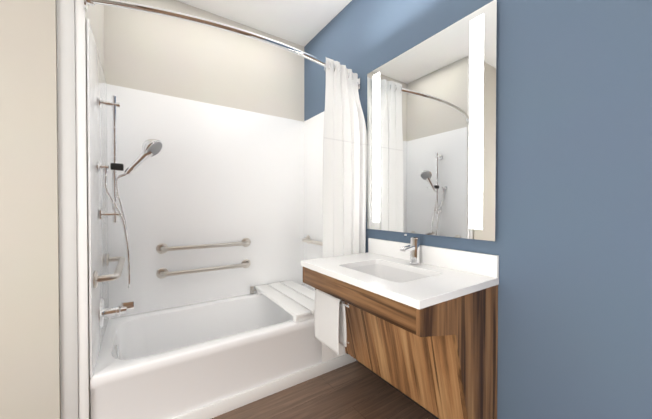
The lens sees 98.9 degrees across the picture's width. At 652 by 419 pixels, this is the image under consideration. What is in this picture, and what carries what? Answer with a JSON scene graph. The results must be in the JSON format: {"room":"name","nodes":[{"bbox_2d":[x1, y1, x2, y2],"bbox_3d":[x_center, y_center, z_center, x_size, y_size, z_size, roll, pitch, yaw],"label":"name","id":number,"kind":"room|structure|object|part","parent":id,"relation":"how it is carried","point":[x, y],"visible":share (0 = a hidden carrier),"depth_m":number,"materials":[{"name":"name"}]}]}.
{"room":"bathroom","nodes":[
{"label":"bathroom","id":0,"kind":"room"},
{"bbox_2d":[0,0,60,418],"bbox_3d":[-1.656,-0.212,0.876,1.209,2.740,0.120,0,1,-34],"label":"wall","id":1,"kind":"structure","parent":0,"point":[29,312],"depth_m":1.12,"materials":[{"name":"beige paint"}]},
{"bbox_2d":[56,0,78,418],"bbox_3d":[-1.108,-0.215,1.195,0.057,2.738,0.015,0,1,-34],"label":"trim","id":2,"kind":"structure","parent":1,"relation":"attached to","point":[67,198],"depth_m":1.19,"materials":[{"name":"white paint"}]},
{"bbox_2d":[75,4,104,418],"bbox_3d":[-1.320,-0.220,1.544,0.091,2.740,0.800,0,1,-34],"label":"wall","id":3,"kind":"structure","parent":0,"point":[94,15],"depth_m":1.42,"materials":[{"name":"beige paint"}]},
{"bbox_2d":[75,0,88,418],"bbox_3d":[-1.072,-0.215,1.223,0.034,2.738,0.008,0,1,-34],"label":"trim","id":4,"kind":"structure","parent":3,"relation":"attached to","point":[81,168],"depth_m":1.22,"materials":[{"name":"white paint"}]},
{"bbox_2d":[104,0,303,121],"bbox_3d":[-0.924,-0.229,2.348,1.641,2.740,0.100,0,1,-34],"label":"wall","id":5,"kind":"structure","parent":0,"point":[161,54],"depth_m":2.22,"materials":[{"name":"beige paint"}]},
{"bbox_2d":[177,0,351,46],"bbox_3d":[-0.458,-1.629,0.541,3.050,0.100,3.600,0,1,-34],"label":"ceiling","id":6,"kind":"structure","parent":0,"point":[304,23],"depth_m":2.27,"materials":[{"name":"white paint"}]},
{"bbox_2d":[212,361,435,418],"bbox_3d":[-0.458,1.211,0.572,3.050,0.100,3.600,0,1,-34],"label":"floor","id":7,"kind":"structure","parent":0,"point":[355,390],"depth_m":1.66,"materials":[{"name":"wood"}]},
{"bbox_2d":[86,18,355,418],"bbox_3d":[-0.635,0.145,2.000,1.544,2.000,0.801,0,1,-34],"label":"bathtub","id":8,"kind":"object","parent":7,"relation":"on","point":[207,345],"visible":0.75,"depth_m":2.06,"materials":[{"name":"white plastic"}]},
{"bbox_2d":[86,18,108,377],"bbox_3d":[-1.275,-0.049,1.574,0.009,1.602,0.797,0,1,-34],"label":"wall panel","id":9,"kind":"object","parent":8,"relation":"on","point":[97,118],"depth_m":1.41,"materials":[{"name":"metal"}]},
{"bbox_2d":[93,254,124,287],"bbox_3d":[-1.221,0.330,1.598,0.100,0.080,0.670,0,1,-34],"label":"railing","id":10,"kind":"object","parent":8,"relation":"attached to","point":[116,275],"visible":1,"depth_m":1.38,"materials":[{"name":"silver metal"}]},
{"bbox_2d":[99,299,133,327],"bbox_3d":[-1.165,0.565,1.560,0.150,0.156,0.156,0,1,-34],"label":"tub valve","id":11,"kind":"object","parent":8,"relation":"attached to","point":[118,310],"visible":1,"depth_m":1.53,"materials":[{"name":"silver metal"}]},
{"bbox_3d":[-1.205,0.822,1.608,0.016,0.070,0.056,0,1,-34],"label":"overflow plate","id":12,"kind":"part","parent":8,"relation":"part of","materials":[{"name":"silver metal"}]},
{"bbox_2d":[97,96,162,287],"bbox_3d":[-1.101,-0.088,1.591,0.298,1.065,0.196,0,1,-34],"label":"slide rail","id":13,"kind":"object","parent":8,"relation":"attached to","point":[151,147],"visible":1,"depth_m":1.53,"materials":[{"name":"silver metal"}]},
{"bbox_2d":[156,259,250,278],"bbox_3d":[-0.937,0.473,2.223,0.710,0.080,0.080,0,1,-34],"label":"grab rail","id":14,"kind":"object","parent":8,"relation":"attached to","point":[161,273],"visible":1,"depth_m":2.15,"materials":[{"name":"silver metal"}]},
{"bbox_2d":[156,238,250,253],"bbox_3d":[-0.937,0.288,2.221,0.710,0.080,0.080,0,1,-34],"label":"grab rail","id":15,"kind":"object","parent":8,"relation":"attached to","point":[162,248],"visible":1,"depth_m":2.15,"materials":[{"name":"silver metal"}]},
{"bbox_3d":[-0.417,1.111,1.683,1.544,0.075,0.016,0,1,-34],"label":"trim","id":16,"kind":"part","parent":8,"relation":"part of","materials":[{"name":"white plastic"}]},
{"bbox_2d":[250,280,314,322],"bbox_3d":[-0.280,0.711,2.231,0.400,0.062,0.800,0,1,-34],"label":"bench","id":17,"kind":"object","parent":8,"relation":"on","point":[295,300],"visible":0.81,"depth_m":2.18,"materials":[{"name":"white plastic"}]},
{"bbox_3d":[-0.069,0.727,1.950,0.340,0.036,0.048,0,1,-34],"label":"rail","id":18,"kind":"part","parent":17,"relation":"part of","materials":[{"name":"white plastic"}]},
{"bbox_2d":[302,235,322,245],"bbox_3d":[-0.041,0.291,2.413,0.080,0.080,0.660,0,1,-34],"label":"railing","id":19,"kind":"object","parent":8,"relation":"attached to","point":[307,240],"visible":0.56,"depth_m":2.50,"materials":[{"name":"silver metal"}]},
{"bbox_2d":[304,0,651,418],"bbox_3d":[0.770,-0.218,1.373,0.100,2.740,3.600,0,1,-34],"label":"wall","id":20,"kind":"structure","parent":0,"point":[571,246],"depth_m":1.07,"materials":[{"name":"blue paint"}]},
{"bbox_2d":[84,0,360,89],"bbox_3d":[-0.366,-0.920,1.583,1.553,0.080,0.190,0,1,-34],"label":"curtain rod","id":21,"kind":"object","parent":20,"relation":"attached to","point":[172,14],"visible":0.77,"depth_m":1.35,"materials":[{"name":"silver metal"}]},
{"bbox_2d":[322,57,366,361],"bbox_3d":[0.108,0.002,1.905,0.385,1.928,0.145,0,1,-34],"label":"shower curtain","id":22,"kind":"object","parent":21,"relation":"hanging from","point":[344,178],"visible":0.77,"depth_m":1.85,"materials":[{"name":"fabric"}]},
{"bbox_2d":[358,361,438,418],"bbox_3d":[0.953,1.106,1.018,0.004,0.100,2.579,0,1,-34],"label":"baseboard","id":23,"kind":"structure","parent":20,"relation":"attached to","point":[400,391],"depth_m":1.74,"materials":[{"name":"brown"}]},
{"bbox_2d":[301,238,498,418],"bbox_3d":[0.316,0.581,1.464,0.559,0.750,0.850,0,1,-34],"label":"bathroom vanity","id":24,"kind":"object","parent":20,"relation":"attached to","point":[424,333],"visible":1,"depth_m":1.25,"materials":[{"name":"brown wood"}]},
{"bbox_2d":[314,289,346,355],"bbox_3d":[0.019,0.604,1.538,0.058,0.283,0.240,0,1,-34],"label":"hand towel","id":25,"kind":"object","parent":24,"relation":"hanging from","point":[330,328],"visible":0.85,"depth_m":1.49,"materials":[{"name":"white fabric"}]},
{"bbox_2d":[301,252,498,308],"bbox_3d":[0.316,0.321,1.462,0.559,0.030,0.850,0,1,-34],"label":"countertop","id":26,"kind":"structure","parent":24,"relation":"on","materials":[{"name":"white stone"}]},
{"bbox_2d":[349,264,430,282],"bbox_3d":[0.314,0.396,1.443,0.334,0.118,0.474,0,1,-34],"label":"basin","id":27,"kind":"object","parent":26,"relation":"in","point":[395,273],"depth_m":1.61,"materials":[{"name":"white ceramic"}]},
{"bbox_2d":[400,234,419,263],"bbox_3d":[0.470,0.219,1.551,0.131,0.170,0.058,0,1,-34],"label":"faucet","id":28,"kind":"object","parent":26,"relation":"on","point":[413,247],"visible":1,"depth_m":1.55,"materials":[{"name":"silver metal"}]},
{"bbox_2d":[367,0,496,240],"bbox_3d":[0.534,-0.403,1.611,0.023,1.085,0.852,0,1,-34],"label":"mirror","id":29,"kind":"object","parent":20,"relation":"attached to","point":[431,135],"visible":0.96,"depth_m":1.49,"materials":[{"name":"grey mirror"}]},
{"bbox_2d":[368,238,498,277],"bbox_3d":[0.540,0.255,1.610,0.020,0.100,0.850,0,1,-34],"label":"backsplash","id":30,"kind":"structure","parent":20,"relation":"attached to","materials":[{"name":"white stone"}]}
]}

